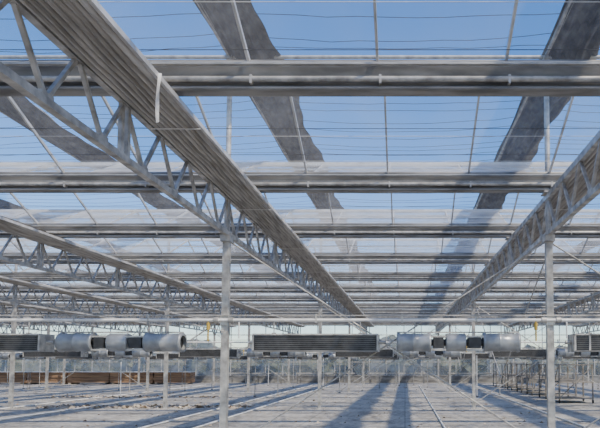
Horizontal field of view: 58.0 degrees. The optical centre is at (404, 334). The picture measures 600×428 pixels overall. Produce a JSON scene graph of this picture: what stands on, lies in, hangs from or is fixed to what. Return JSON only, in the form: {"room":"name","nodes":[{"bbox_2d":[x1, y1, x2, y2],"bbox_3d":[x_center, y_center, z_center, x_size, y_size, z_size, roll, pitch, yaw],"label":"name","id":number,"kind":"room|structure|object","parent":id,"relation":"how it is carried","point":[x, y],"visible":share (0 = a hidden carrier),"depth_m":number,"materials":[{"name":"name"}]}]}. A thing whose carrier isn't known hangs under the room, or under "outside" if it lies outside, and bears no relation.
{"room":"greenhouse","nodes":[
{"label":"greenhouse","id":0,"kind":"room"},
{"bbox_2d":[0,383,599,427],"bbox_3d":[-8.965,2.577,18.080,55.800,0.055,45.600,0,-3,0],"label":"floor","id":1,"kind":"structure","parent":0,"point":[585,412],"depth_m":19.79,"materials":[{"name":"concrete"}]},
{"bbox_2d":[8,215,18,408],"bbox_3d":[-13.414,-0.806,18.257,0.582,6.720,0.240,0,-3,0],"label":"support post","id":2,"kind":"object","parent":1,"relation":"on","point":[14,304],"visible":0.68,"depth_m":18.14,"materials":[{"name":"metal"}]},
{"bbox_2d":[0,282,220,333],"bbox_3d":[-13.585,-1.552,18.296,0.180,0.845,45.040,0,-3,0],"label":"girder","id":3,"kind":"object","parent":2,"relation":"attached to","point":[14,288],"visible":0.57,"depth_m":21.71,"materials":[{"name":"metal"}]},
{"bbox_2d":[42,302,51,392],"bbox_3d":[-18.734,-0.303,27.844,0.582,6.720,0.240,0,-3,0],"label":"support post","id":4,"kind":"object","parent":1,"relation":"on","point":[48,324],"visible":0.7,"depth_m":27.70,"materials":[{"name":"metal"}]},
{"bbox_2d":[61,302,66,384],"bbox_3d":[-24.054,0.199,37.431,0.582,6.720,0.240,0,-3,0],"label":"support post","id":5,"kind":"object","parent":1,"relation":"on","point":[64,360],"visible":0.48,"depth_m":37.27,"materials":[{"name":"metal"}]},
{"bbox_2d":[0,372,194,383],"bbox_3d":[-24.274,3.168,38.387,17.451,0.890,1.200,0,-3,0],"label":"boards","id":6,"kind":"object","parent":1,"relation":"on","point":[54,377],"visible":0.87,"depth_m":37.96,"materials":[{"name":"brown wood"}]},
{"bbox_2d":[136,293,145,384],"bbox_3d":[-18.734,0.199,37.431,0.582,6.720,0.240,0,-3,0],"label":"support post","id":7,"kind":"object","parent":1,"relation":"on","point":[145,293],"visible":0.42,"depth_m":37.28,"materials":[{"name":"metal"}]},
{"bbox_2d":[145,266,158,392],"bbox_3d":[-13.414,-0.303,27.844,0.582,6.720,0.240,0,-3,0],"label":"support post","id":8,"kind":"object","parent":1,"relation":"on","point":[148,324],"visible":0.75,"depth_m":27.70,"materials":[{"name":"metal"}]},
{"bbox_3d":[-6.348,0.891,27.696,57.595,0.440,0.090,0,-3,0],"label":"pipe","id":9,"kind":"object","parent":8,"relation":"attached to","visible":0},
{"bbox_2d":[0,352,38,358],"bbox_3d":[-20.375,1.025,27.684,1.980,0.540,0.319,0,-3,0],"label":"fan","id":10,"kind":"object","parent":9,"relation":"hanging from","point":[5,355],"visible":0.52,"depth_m":27.56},
{"bbox_2d":[54,353,96,358],"bbox_3d":[-17.345,1.020,27.685,2.210,0.530,0.380,0,-3,0],"label":"box","id":11,"kind":"object","parent":9,"relation":"attached to","point":[89,354],"visible":0.27,"depth_m":27.51,"materials":[{"name":"grey metal"}]},
{"bbox_2d":[99,355,138,358],"bbox_3d":[-15.055,1.025,27.684,1.980,0.540,0.319,0,-3,0],"label":"fan","id":12,"kind":"object","parent":9,"relation":"hanging from","point":[115,357],"visible":0.29,"depth_m":27.57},
{"bbox_2d":[156,352,196,358],"bbox_3d":[-12.025,1.020,27.685,2.210,0.530,0.380,0,-3,0],"label":"box","id":13,"kind":"object","parent":9,"relation":"attached to","point":[158,355],"visible":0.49,"depth_m":27.51,"materials":[{"name":"grey metal"}]},
{"bbox_2d":[201,357,239,358],"bbox_3d":[-9.735,1.025,27.684,1.980,0.540,0.319,0,-3,0],"label":"fan","id":14,"kind":"object","parent":9,"relation":"hanging from","point":[201,357],"visible":0.21,"depth_m":27.57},
{"bbox_2d":[258,355,296,358],"bbox_3d":[-6.705,1.020,27.685,2.210,0.530,0.380,0,-3,0],"label":"box","id":15,"kind":"object","parent":9,"relation":"attached to","point":[270,357],"visible":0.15,"depth_m":27.51,"materials":[{"name":"grey metal"}]},
{"bbox_2d":[302,353,338,358],"bbox_3d":[-4.415,1.025,27.684,1.980,0.540,0.319,0,-3,0],"label":"fan","id":16,"kind":"object","parent":9,"relation":"hanging from","point":[308,355],"visible":0.74,"depth_m":27.56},
{"bbox_2d":[359,354,399,358],"bbox_3d":[-1.385,1.020,27.685,2.210,0.530,0.380,0,-3,0],"label":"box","id":17,"kind":"object","parent":9,"relation":"attached to","point":[396,356],"visible":0.36,"depth_m":27.51,"materials":[{"name":"grey metal"}]},
{"bbox_2d":[403,354,440,358],"bbox_3d":[0.905,1.025,27.684,1.980,0.540,0.319,0,-3,0],"label":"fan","id":18,"kind":"object","parent":9,"relation":"hanging from","point":[419,354],"visible":0.29,"depth_m":27.56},
{"bbox_2d":[460,353,498,358],"bbox_3d":[3.935,1.020,27.685,2.210,0.530,0.380,0,-3,0],"label":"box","id":19,"kind":"object","parent":9,"relation":"attached to","point":[467,355],"visible":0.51,"depth_m":27.51,"materials":[{"name":"grey metal"}]},
{"bbox_2d":[504,357,542,358],"bbox_3d":[6.225,1.025,27.684,1.980,0.540,0.319,0,-3,0],"label":"fan","id":20,"kind":"object","parent":9,"relation":"hanging from","point":[504,357],"visible":0.31,"depth_m":27.57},
{"bbox_2d":[560,355,599,358],"bbox_3d":[9.255,1.020,27.685,2.210,0.530,0.380,0,-3,0],"label":"box","id":21,"kind":"object","parent":9,"relation":"attached to","point":[578,355],"visible":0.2,"depth_m":27.51,"materials":[{"name":"grey metal"}]},
{"bbox_2d":[160,215,181,408],"bbox_3d":[-8.094,-0.806,18.257,0.582,6.720,0.240,0,-3,0],"label":"support post","id":22,"kind":"object","parent":1,"relation":"on","point":[167,304],"visible":0.71,"depth_m":18.14,"materials":[{"name":"metal"}]},
{"bbox_2d":[0,230,298,333],"bbox_3d":[-8.265,-1.552,18.296,0.180,0.845,45.040,0,-3,0],"label":"girder","id":23,"kind":"object","parent":22,"relation":"on","point":[39,265],"visible":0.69,"depth_m":14.91,"materials":[{"name":"metal"}]},
{"bbox_2d":[0,1,599,310],"bbox_3d":[-8.265,-1.827,18.360,53.200,0.057,43.307,0,-3,0],"label":"wires","id":24,"kind":"object","parent":23,"relation":"attached to","point":[98,1],"visible":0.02,"depth_m":13.61,"materials":[{"name":"white paint"}]},
{"bbox_2d":[0,314,99,326],"bbox_3d":[-23.910,-1.781,18.308,0.570,0.147,44.800,0,-3,0],"label":"screen","id":25,"kind":"object","parent":24,"relation":"hanging from","point":[0,314],"visible":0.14,"depth_m":36.56,"materials":[{"name":"fabric"}]},
{"bbox_2d":[0,300,164,326],"bbox_3d":[-18.590,-1.781,18.308,0.570,0.147,44.800,0,-3,0],"label":"screen","id":26,"kind":"object","parent":24,"relation":"hanging from","point":[1,302],"visible":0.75,"depth_m":28.39,"materials":[{"name":"fabric"}]},
{"bbox_2d":[0,275,236,326],"bbox_3d":[-13.270,-1.781,18.308,0.570,0.147,44.800,0,-3,0],"label":"screen","id":27,"kind":"object","parent":24,"relation":"hanging from","point":[11,280],"visible":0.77,"depth_m":21.37,"materials":[{"name":"fabric"}]},
{"bbox_2d":[0,216,305,326],"bbox_3d":[-7.950,-1.781,18.308,0.570,0.147,44.800,0,-3,0],"label":"screen","id":28,"kind":"object","parent":24,"relation":"hanging from","point":[6,224],"visible":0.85,"depth_m":13.70,"materials":[{"name":"fabric"}]},
{"bbox_2d":[19,0,374,326],"bbox_3d":[-2.630,-1.781,18.308,0.570,0.147,44.800,0,-3,0],"label":"screen","id":29,"kind":"object","parent":24,"relation":"hanging from","point":[84,26],"visible":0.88,"depth_m":5.50,"materials":[{"name":"fabric"}]},
{"bbox_2d":[155,73,161,122],"bbox_3d":[-2.351,-2.261,4.998,0.051,0.480,0.045,0,-3,0],"label":"strap","id":30,"kind":"object","parent":29,"relation":"hanging from","point":[159,74],"visible":1,"depth_m":5.00,"materials":[{"name":"plastic"}]},
{"bbox_2d":[452,146,599,316],"bbox_3d":[2.690,-1.781,18.308,0.570,0.147,44.800,0,-3,0],"label":"screen","id":31,"kind":"object","parent":24,"relation":"hanging from","point":[589,163],"visible":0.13,"depth_m":8.91,"materials":[{"name":"fabric"}]},
{"bbox_2d":[509,294,598,326],"bbox_3d":[8.010,-1.781,18.308,0.570,0.147,44.800,0,-3,0],"label":"screen","id":32,"kind":"object","parent":24,"relation":"hanging from","point":[595,296],"visible":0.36,"depth_m":25.04,"materials":[{"name":"fabric"}]},
{"bbox_2d":[211,302,215,384],"bbox_3d":[-13.414,0.199,37.431,0.582,6.720,0.240,0,-3,0],"label":"support post","id":33,"kind":"object","parent":1,"relation":"on","point":[214,302],"visible":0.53,"depth_m":37.29,"materials":[{"name":"metal"}]},
{"bbox_2d":[219,54,233,427],"bbox_3d":[-2.774,-1.308,8.670,0.582,6.720,0.240,0,-3,0],"label":"support post","id":34,"kind":"object","parent":1,"relation":"on","point":[227,239],"visible":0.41,"depth_m":8.59,"materials":[{"name":"metal"}]},
{"bbox_2d":[0,243,599,427],"bbox_3d":[-10.925,0.918,22.977,37.253,3.491,28.971,0,-3,0],"label":"rods","id":35,"kind":"object","parent":34,"relation":"attached to","point":[558,247],"visible":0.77,"depth_m":8.72,"materials":[{"name":"metal"}]},
{"bbox_2d":[245,266,257,392],"bbox_3d":[-8.094,-0.303,27.844,0.582,6.720,0.240,0,-3,0],"label":"support post","id":36,"kind":"object","parent":1,"relation":"on","point":[248,324],"visible":0.79,"depth_m":27.72,"materials":[{"name":"metal"}]},
{"bbox_2d":[229,373,286,383],"bbox_3d":[-11.100,3.255,39.183,4.200,0.800,1.400,0,-3,0],"label":"bench","id":37,"kind":"object","parent":1,"relation":"on","point":[229,373],"visible":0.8,"depth_m":38.51,"materials":[{"name":"metal"}]},
{"bbox_2d":[286,294,290,384],"bbox_3d":[-8.094,0.199,37.431,0.582,6.720,0.240,0,-3,0],"label":"support post","id":38,"kind":"object","parent":1,"relation":"on","point":[289,294],"visible":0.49,"depth_m":37.30,"materials":[{"name":"metal"}]},
{"bbox_2d":[0,385,588,427],"bbox_3d":[-4.625,2.431,16.290,18.110,0.050,39.210,0,-3,0],"label":"pipes","id":39,"kind":"object","parent":1,"relation":"on","point":[432,407],"visible":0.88,"depth_m":18.46,"materials":[{"name":"metal"}]},
{"bbox_2d":[4,384,595,427],"bbox_3d":[-8.504,2.799,23.884,33.080,0.108,26.045,0,-3,0],"label":"debris","id":40,"kind":"object","parent":1,"relation":"on","point":[147,405],"visible":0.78,"depth_m":18.89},
{"bbox_2d":[6,355,598,397],"bbox_3d":[-7.753,2.207,29.686,40.401,1.901,13.618,0,-3,0],"label":"standpipes","id":41,"kind":"object","parent":1,"relation":"on","point":[129,390],"visible":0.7,"depth_m":30.48,"materials":[{"name":"metal"}]},
{"bbox_2d":[315,247,322,408],"bbox_3d":[-2.774,-0.806,18.257,0.582,6.720,0.240,0,-3,0],"label":"support post","id":42,"kind":"object","parent":1,"relation":"on","point":[320,304],"visible":0.57,"depth_m":18.13,"materials":[{"name":"metal"}]},
{"bbox_2d":[0,0,366,333],"bbox_3d":[-2.945,-1.552,18.296,0.180,0.845,45.040,0,-3,0],"label":"girder","id":43,"kind":"object","parent":42,"relation":"on","point":[43,98],"visible":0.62,"depth_m":5.55,"materials":[{"name":"metal"}]},
{"bbox_2d":[0,172,563,192],"bbox_3d":[-8.815,-2.513,8.703,55.100,0.309,0.320,0,-3,0],"label":"gutter","id":44,"kind":"object","parent":43,"relation":"on","point":[8,184],"depth_m":8.62,"materials":[{"name":"metal"}]},
{"bbox_2d":[0,60,599,96],"bbox_3d":[-8.815,-2.681,5.508,55.100,0.309,0.320,0,-3,0],"label":"gutter","id":45,"kind":"object","parent":43,"relation":"on","point":[187,79],"depth_m":5.43,"materials":[{"name":"metal"}]},
{"bbox_2d":[0,223,599,237],"bbox_3d":[-8.815,-2.346,11.899,55.100,0.309,0.320,0,-3,0],"label":"gutter","id":46,"kind":"object","parent":43,"relation":"on","point":[64,230],"depth_m":11.82,"materials":[{"name":"metal"}]},
{"bbox_2d":[0,253,599,263],"bbox_3d":[-8.815,-2.178,15.095,55.100,0.309,0.320,0,-3,0],"label":"gutter","id":47,"kind":"object","parent":43,"relation":"on","point":[73,259],"depth_m":15.01,"materials":[{"name":"metal"}]},
{"bbox_2d":[296,373,354,383],"bbox_3d":[-5.900,3.255,39.183,4.200,0.800,1.400,0,-3,0],"label":"bench","id":48,"kind":"object","parent":1,"relation":"on","point":[296,373],"visible":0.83,"depth_m":38.53,"materials":[{"name":"metal"}]},
{"bbox_2d":[347,266,356,392],"bbox_3d":[-2.774,-0.303,27.844,0.582,6.720,0.240,0,-3,0],"label":"support post","id":49,"kind":"object","parent":1,"relation":"on","point":[349,324],"visible":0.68,"depth_m":27.71,"materials":[{"name":"metal"}]},
{"bbox_2d":[368,373,424,383],"bbox_3d":[-0.600,3.255,39.183,4.200,0.800,1.400,0,-3,0],"label":"bench","id":50,"kind":"object","parent":1,"relation":"on","point":[368,373],"visible":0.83,"depth_m":38.51,"materials":[{"name":"metal"}]},
{"bbox_2d":[448,266,457,392],"bbox_3d":[2.546,-0.303,27.844,0.582,6.720,0.240,0,-3,0],"label":"support post","id":51,"kind":"object","parent":1,"relation":"on","point":[449,324],"visible":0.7,"depth_m":27.70,"materials":[{"name":"metal"}]},
{"bbox_2d":[470,216,477,408],"bbox_3d":[2.546,-0.806,18.257,0.582,6.720,0.240,0,-3,0],"label":"support post","id":52,"kind":"object","parent":1,"relation":"on","point":[473,304],"visible":0.66,"depth_m":18.12,"materials":[{"name":"metal"}]},
{"bbox_2d":[435,130,599,334],"bbox_3d":[2.375,-1.552,18.296,0.180,0.845,45.040,0,-3,0],"label":"girder","id":53,"kind":"object","parent":52,"relation":"on","point":[593,191],"visible":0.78,"depth_m":9.04,"materials":[{"name":"metal"}]},
{"bbox_2d":[447,373,504,383],"bbox_3d":[5.300,3.255,39.183,4.200,0.800,1.400,0,-3,0],"label":"bench","id":54,"kind":"object","parent":1,"relation":"on","point":[447,373],"visible":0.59,"depth_m":38.51,"materials":[{"name":"metal"}]},
{"bbox_2d":[493,363,515,386],"bbox_3d":[6.580,2.668,34.758,1.365,1.502,1.240,0,-3,0],"label":"trolley","id":55,"kind":"object","parent":1,"relation":"on","point":[496,373],"visible":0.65,"depth_m":34.36,"materials":[{"name":"grey metal"}]},
{"bbox_2d":[501,364,525,387],"bbox_3d":[6.745,2.548,32.461,1.365,1.502,1.240,0,-3,0],"label":"trolley","id":56,"kind":"object","parent":1,"relation":"on","point":[505,374],"visible":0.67,"depth_m":32.17,"materials":[{"name":"grey metal"}]},
{"bbox_2d":[507,364,534,389],"bbox_3d":[6.646,2.428,30.164,1.365,1.502,1.240,0,-3,0],"label":"trolley","id":57,"kind":"object","parent":1,"relation":"on","point":[511,375],"visible":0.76,"depth_m":29.71,"materials":[{"name":"grey metal"}]},
{"bbox_2d":[516,364,544,392],"bbox_3d":[6.702,2.307,27.867,1.365,1.502,1.240,0,-3,0],"label":"trolley","id":58,"kind":"object","parent":1,"relation":"on","point":[518,376],"visible":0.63,"depth_m":27.74,"materials":[{"name":"grey metal"}]},
{"bbox_2d":[526,364,558,395],"bbox_3d":[6.709,2.187,25.571,1.365,1.502,1.240,0,-3,0],"label":"trolley","id":59,"kind":"object","parent":1,"relation":"on","point":[527,377],"visible":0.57,"depth_m":25.29,"materials":[{"name":"grey metal"}]},
{"bbox_2d":[542,54,554,427],"bbox_3d":[2.546,-1.308,8.670,0.582,6.720,0.240,0,-3,0],"label":"support post","id":60,"kind":"object","parent":1,"relation":"on","point":[548,239],"visible":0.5,"depth_m":8.59,"materials":[{"name":"metal"}]},
{"bbox_2d":[518,373,579,383],"bbox_3d":[10.700,3.255,39.183,4.200,0.800,1.400,0,-3,0],"label":"bench","id":61,"kind":"object","parent":1,"relation":"on","point":[518,373],"visible":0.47,"depth_m":38.51,"materials":[{"name":"metal"}]},
{"bbox_2d":[538,364,576,398],"bbox_3d":[6.738,2.067,23.274,1.365,1.502,1.240,0,-3,0],"label":"trolley","id":62,"kind":"object","parent":1,"relation":"on","point":[568,371],"visible":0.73,"depth_m":22.73,"materials":[{"name":"grey metal"}]},
{"bbox_2d":[555,364,593,402],"bbox_3d":[6.645,1.946,20.977,1.365,1.502,1.240,0,-3,0],"label":"trolley","id":63,"kind":"object","parent":1,"relation":"on","point":[559,397],"visible":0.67,"depth_m":20.45,"materials":[{"name":"grey metal"}]},
{"bbox_2d":[586,333,590,384],"bbox_3d":[13.186,0.199,37.431,0.582,6.720,0.240,0,-3,0],"label":"support post","id":64,"kind":"object","parent":1,"relation":"on","point":[586,333],"visible":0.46,"depth_m":37.29,"materials":[{"name":"metal"}]},
{"bbox_3d":[-29.374,-0.806,18.257,0.582,6.720,0.240,0,-3,0],"label":"support post","id":65,"kind":"object","parent":1,"relation":"on","visible":0},
{"bbox_2d":[0,326,24,333],"bbox_3d":[-29.545,-1.552,18.296,0.180,0.845,45.040,0,-3,0],"label":"girder","id":66,"kind":"object","parent":65,"relation":"attached to","point":[7,326],"visible":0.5,"depth_m":39.27,"materials":[{"name":"metal"}]},
{"bbox_3d":[-24.054,-0.806,18.257,0.582,6.720,0.240,0,-3,0],"label":"support post","id":67,"kind":"object","parent":1,"relation":"on","visible":0},
{"bbox_2d":[0,318,92,333],"bbox_3d":[-24.225,-1.552,18.296,0.180,0.845,45.040,0,-3,0],"label":"girder","id":68,"kind":"object","parent":67,"relation":"attached to","point":[65,327],"visible":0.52,"depth_m":35.32,"materials":[{"name":"metal"}]},
{"bbox_3d":[-18.734,-0.806,18.257,0.582,6.720,0.240,0,-3,0],"label":"support post","id":69,"kind":"object","parent":1,"relation":"on","visible":0},
{"bbox_2d":[0,304,161,333],"bbox_3d":[-18.905,-1.552,18.296,0.180,0.845,45.040,0,-3,0],"label":"girder","id":70,"kind":"object","parent":69,"relation":"attached to","point":[3,308],"visible":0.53,"depth_m":30.75,"materials":[{"name":"metal"}]},
{"bbox_3d":[7.866,-0.806,18.257,0.582,6.720,0.240,0,-3,0],"label":"support post","id":71,"kind":"object","parent":1,"relation":"on","visible":0},
{"bbox_2d":[504,291,599,333],"bbox_3d":[7.695,-1.552,18.296,0.180,0.845,45.040,0,-3,0],"label":"girder","id":72,"kind":"object","parent":71,"relation":"on","point":[592,295],"visible":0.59,"depth_m":24.64,"materials":[{"name":"metal"}]},
{"bbox_3d":[13.186,-0.806,18.257,0.582,6.720,0.240,0,-3,0],"label":"support post","id":73,"kind":"object","parent":1,"relation":"on","visible":0},
{"bbox_2d":[572,322,599,333],"bbox_3d":[13.015,-1.552,18.296,0.180,0.845,45.040,0,-3,0],"label":"girder","id":74,"kind":"object","parent":73,"relation":"on","point":[587,323],"visible":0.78,"depth_m":37.96,"materials":[{"name":"metal"}]},
{"bbox_3d":[7.866,-1.810,-0.917,0.582,6.720,0.240,0,-3,0],"label":"support post","id":75,"kind":"object","parent":1,"relation":"on","visible":0},
{"bbox_2d":[0,13,599,294],"bbox_3d":[-8.265,-4.203,18.373,53.200,0.168,44.120,0,-3,0],"label":"external net wires","id":76,"kind":"object","parent":75,"relation":"attached to","point":[523,269],"visible":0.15,"depth_m":12.11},
{"bbox_2d":[19,252,165,294],"bbox_3d":[-18.482,-4.120,18.431,1.037,0.239,44.800,0,-3,0],"label":"bundle","id":77,"kind":"object","parent":76,"relation":"on","point":[68,269],"depth_m":29.34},
{"bbox_2d":[0,199,237,294],"bbox_3d":[-13.162,-4.120,18.431,1.037,0.239,44.800,0,-3,0],"label":"bundle","id":78,"kind":"object","parent":76,"relation":"on","point":[4,204],"depth_m":18.81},
{"bbox_2d":[0,97,289,282],"bbox_3d":[-7.842,-4.120,18.431,1.036,0.239,44.800,0,-3,0],"label":"bundle","id":79,"kind":"object","parent":76,"relation":"on","point":[63,139],"depth_m":12.16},
{"bbox_2d":[193,0,377,294],"bbox_3d":[-2.522,-4.120,18.431,1.037,0.239,44.800,0,-3,0],"label":"bundle","id":80,"kind":"object","parent":76,"relation":"on","point":[277,112],"depth_m":10.23,"materials":[{"name":"fabric"}]},
{"bbox_3d":[-34.694,-1.308,8.670,0.582,6.720,0.240,0,-3,0],"label":"support post","id":81,"kind":"object","parent":1,"relation":"on","visible":0},
{"bbox_2d":[0,314,599,340],"bbox_3d":[-6.348,-0.114,8.523,57.595,0.440,0.090,0,-3,0],"label":"pipe","id":82,"kind":"object","parent":81,"relation":"attached to","point":[215,319],"visible":1,"depth_m":8.51,"materials":[{"name":"metal"}]},
{"bbox_2d":[0,322,54,351],"bbox_3d":[-6.790,0.015,8.511,2.210,0.530,0.380,0,-3,0],"label":"box","id":83,"kind":"object","parent":82,"relation":"attached to","point":[28,342],"visible":0.96,"depth_m":8.34,"materials":[{"name":"grey metal"}]},
{"bbox_2d":[55,321,186,351],"bbox_3d":[-4.582,0.020,8.511,1.980,0.540,0.319,0,-3,0],"label":"fan","id":84,"kind":"object","parent":82,"relation":"hanging from","point":[76,342],"visible":1,"depth_m":8.39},
{"bbox_2d":[249,321,385,351],"bbox_3d":[-1.415,0.015,8.511,2.210,0.530,0.380,0,-3,0],"label":"box","id":85,"kind":"object","parent":82,"relation":"hanging from","point":[273,342],"visible":1,"depth_m":8.33,"materials":[{"name":"grey metal"}]},
{"bbox_2d":[397,321,520,351],"bbox_3d":[0.858,0.020,8.511,1.980,0.540,0.319,0,-3,0],"label":"fan","id":86,"kind":"object","parent":82,"relation":"hanging from","point":[412,342],"visible":1,"depth_m":8.39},
{"bbox_2d":[565,321,599,351],"bbox_3d":[3.701,0.015,8.511,2.210,0.530,0.380,0,-3,0],"label":"box","id":87,"kind":"object","parent":82,"relation":"hanging from","point":[575,342],"visible":0.98,"depth_m":8.34,"materials":[{"name":"grey metal"}]},
{"bbox_2d":[589,334,599,351],"bbox_3d":[3.935,0.015,8.511,2.210,0.530,0.380,0,-3,0],"label":"box","id":88,"kind":"object","parent":82,"relation":"attached to","point":[590,338],"visible":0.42,"depth_m":8.33,"materials":[{"name":"grey metal"}]},
{"bbox_3d":[-34.694,-0.806,18.257,0.582,6.720,0.240,0,-3,0],"label":"support post","id":89,"kind":"object","parent":1,"relation":"on","visible":0},
{"bbox_2d":[187,339,564,351],"bbox_3d":[-6.348,0.388,18.110,57.595,0.440,0.090,0,-3,0],"label":"pipe","id":90,"kind":"object","parent":89,"relation":"attached to","point":[209,339],"visible":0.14,"depth_m":18.09,"materials":[{"name":"metal"}]},
{"bbox_2d":[23,349,88,356],"bbox_3d":[-12.025,0.518,18.098,2.210,0.530,0.380,0,-3,0],"label":"box","id":91,"kind":"object","parent":90,"relation":"attached to","point":[55,353],"visible":0.54,"depth_m":17.92,"materials":[{"name":"grey metal"}]},
{"bbox_2d":[91,348,152,356],"bbox_3d":[-9.735,0.523,18.098,1.980,0.540,0.319,0,-3,0],"label":"fan","id":92,"kind":"object","parent":90,"relation":"hanging from","point":[106,353],"visible":0.7,"depth_m":17.97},
{"bbox_2d":[178,343,242,356],"bbox_3d":[-6.705,0.518,18.098,2.210,0.530,0.380,0,-3,0],"label":"box","id":93,"kind":"object","parent":90,"relation":"attached to","point":[189,352],"visible":0.92,"depth_m":17.92,"materials":[{"name":"grey metal"}]},
{"bbox_2d":[247,348,305,356],"bbox_3d":[-4.415,0.523,18.098,1.980,0.540,0.319,0,-3,0],"label":"fan","id":94,"kind":"object","parent":90,"relation":"hanging from","point":[250,353],"visible":0.66,"depth_m":17.97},
{"bbox_2d":[333,348,396,356],"bbox_3d":[-1.385,0.518,18.098,2.210,0.530,0.380,0,-3,0],"label":"box","id":95,"kind":"object","parent":90,"relation":"attached to","point":[384,352],"visible":0.73,"depth_m":17.92,"materials":[{"name":"grey metal"}]},
{"bbox_2d":[403,348,459,356],"bbox_3d":[0.905,0.523,18.098,1.980,0.540,0.319,0,-3,0],"label":"fan","id":96,"kind":"object","parent":90,"relation":"hanging from","point":[407,353],"visible":0.63,"depth_m":17.96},
{"bbox_2d":[487,348,545,356],"bbox_3d":[3.935,0.518,18.098,2.210,0.530,0.380,0,-3,0],"label":"box","id":97,"kind":"object","parent":90,"relation":"attached to","point":[538,352],"visible":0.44,"depth_m":17.92,"materials":[{"name":"grey metal"}]},
{"bbox_2d":[556,348,599,356],"bbox_3d":[6.225,0.523,18.098,1.980,0.540,0.319,0,-3,0],"label":"fan","id":98,"kind":"object","parent":90,"relation":"hanging from","point":[564,352],"visible":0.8,"depth_m":17.98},
{"bbox_2d":[0,0,599,309],"bbox_3d":[-8.815,-2.551,18.349,55.100,0.855,44.580,0,-3,0],"label":"roof","id":99,"kind":"structure","parent":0,"point":[55,164],"depth_m":11.27,"materials":[{"name":"metal"}]},
{"bbox_2d":[0,163,588,302],"bbox_3d":[-8.265,-2.558,18.349,53.172,0.790,44.600,0,-3,0],"label":"glass","id":100,"kind":"object","parent":99,"relation":"attached to","point":[449,245],"depth_m":13.20,"materials":[{"name":"glass"}]},
{"bbox_2d":[0,55,599,216],"bbox_3d":[-8.265,-4.171,18.434,53.200,0.060,38.460,0,-3,0],"label":"crossbar","id":101,"kind":"object","parent":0,"point":[1,56],"depth_m":8.82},
{"bbox_2d":[0,272,599,280],"bbox_3d":[-8.815,-2.011,18.290,55.100,0.309,0.320,0,-3,0],"label":"gutter","id":102,"kind":"object","parent":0,"point":[29,277],"depth_m":18.21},
{"bbox_2d":[0,285,599,292],"bbox_3d":[-8.815,-1.844,21.486,55.100,0.309,0.320,0,-3,0],"label":"gutter","id":103,"kind":"object","parent":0,"point":[5,291],"depth_m":21.40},
{"bbox_2d":[0,295,599,300],"bbox_3d":[-8.815,-1.676,24.682,55.100,0.309,0.320,0,-3,0],"label":"gutter","id":104,"kind":"object","parent":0,"point":[10,296],"depth_m":24.61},
{"bbox_2d":[0,303,599,308],"bbox_3d":[-8.815,-1.509,27.877,55.100,0.309,0.320,0,-3,0],"label":"gutter","id":105,"kind":"object","parent":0,"point":[57,304],"depth_m":27.80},
{"bbox_2d":[0,309,599,313],"bbox_3d":[-8.815,-1.341,31.073,55.100,0.309,0.320,0,-3,0],"label":"gutter","id":106,"kind":"object","parent":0,"point":[21,312],"depth_m":31.01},
{"bbox_2d":[0,314,599,318],"bbox_3d":[-8.815,-1.174,34.268,55.100,0.309,0.320,0,-3,0],"label":"gutter","id":107,"kind":"object","parent":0,"point":[38,317],"depth_m":34.17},
{"bbox_2d":[0,322,599,325],"bbox_3d":[-8.815,-0.839,40.660,55.100,0.309,0.320,0,-3,0],"label":"gutter","id":108,"kind":"object","parent":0,"point":[20,323],"depth_m":40.55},
{"bbox_2d":[5,326,599,382],"bbox_3d":[-8.815,1.496,40.768,55.150,4.480,0.100,0,-3,0],"label":"wall","id":109,"kind":"structure","parent":0,"point":[386,378],"depth_m":40.62,"materials":[{"name":"metal"}]},
{"bbox_2d":[435,0,599,294],"bbox_3d":[2.798,-4.120,18.431,1.037,0.239,44.800,0,-3,0],"label":"bundle","id":110,"kind":"object","parent":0,"point":[577,26],"depth_m":10.38,"materials":[{"name":"fabric"}]},
{"bbox_2d":[504,241,599,294],"bbox_3d":[8.118,-4.120,18.431,1.037,0.239,44.800,0,-3,0],"label":"bundle","id":111,"kind":"object","parent":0,"point":[589,243],"depth_m":23.50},
{"bbox_3d":[-34.694,0.199,37.431,0.582,6.720,0.240,0,-3,0],"label":"support post","id":112,"kind":"object","parent":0,"visible":0},
{"bbox_2d":[0,351,554,352],"bbox_3d":[-6.348,1.393,37.283,57.595,0.440,0.090,0,-3,0],"label":"pipe","id":113,"kind":"object","parent":112,"relation":"attached to","point":[479,351],"visible":0.02,"depth_m":37.27,"materials":[{"name":"metal"}]},
{"bbox_2d":[28,357,57,359],"bbox_3d":[-25.695,1.528,37.271,1.980,0.540,0.319,0,-3,0],"label":"fan","id":114,"kind":"object","parent":113,"relation":"hanging from","point":[40,358],"visible":0.36,"depth_m":37.16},
{"bbox_2d":[145,356,175,359],"bbox_3d":[-17.345,1.523,37.271,2.210,0.530,0.380,0,-3,0],"label":"box","id":115,"kind":"object","parent":113,"relation":"attached to","point":[152,357],"visible":0.39,"depth_m":37.08,"materials":[{"name":"grey metal"}]},
{"bbox_2d":[229,355,250,359],"bbox_3d":[-12.025,1.523,37.271,2.210,0.530,0.380,0,-3,0],"label":"box","id":116,"kind":"object","parent":113,"relation":"attached to","point":[245,356],"visible":0.24,"depth_m":37.09,"materials":[{"name":"grey metal"}]},
{"bbox_2d":[329,357,356,359],"bbox_3d":[-4.415,1.528,37.271,1.980,0.540,0.319,0,-3,0],"label":"fan","id":117,"kind":"object","parent":113,"relation":"hanging from","point":[341,358],"visible":0.26,"depth_m":37.15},
{"bbox_2d":[445,357,471,359],"bbox_3d":[3.935,1.523,37.271,2.210,0.530,0.380,0,-3,0],"label":"box","id":118,"kind":"object","parent":113,"relation":"attached to","point":[447,358],"visible":0.31,"depth_m":37.09,"materials":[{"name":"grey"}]},
{"label":"outside","id":119,"kind":"structure","parent":0,"visible":0},
{"label":"ground","id":120,"kind":"structure","parent":119,"visible":0},
{"bbox_2d":[0,335,599,374],"bbox_3d":[-7.881,2.324,55.852,137.530,4.505,8.608,0,-3,0],"label":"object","id":121,"kind":"structure","parent":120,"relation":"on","point":[204,367],"depth_m":53.51,"materials":[{"name":"metal"}]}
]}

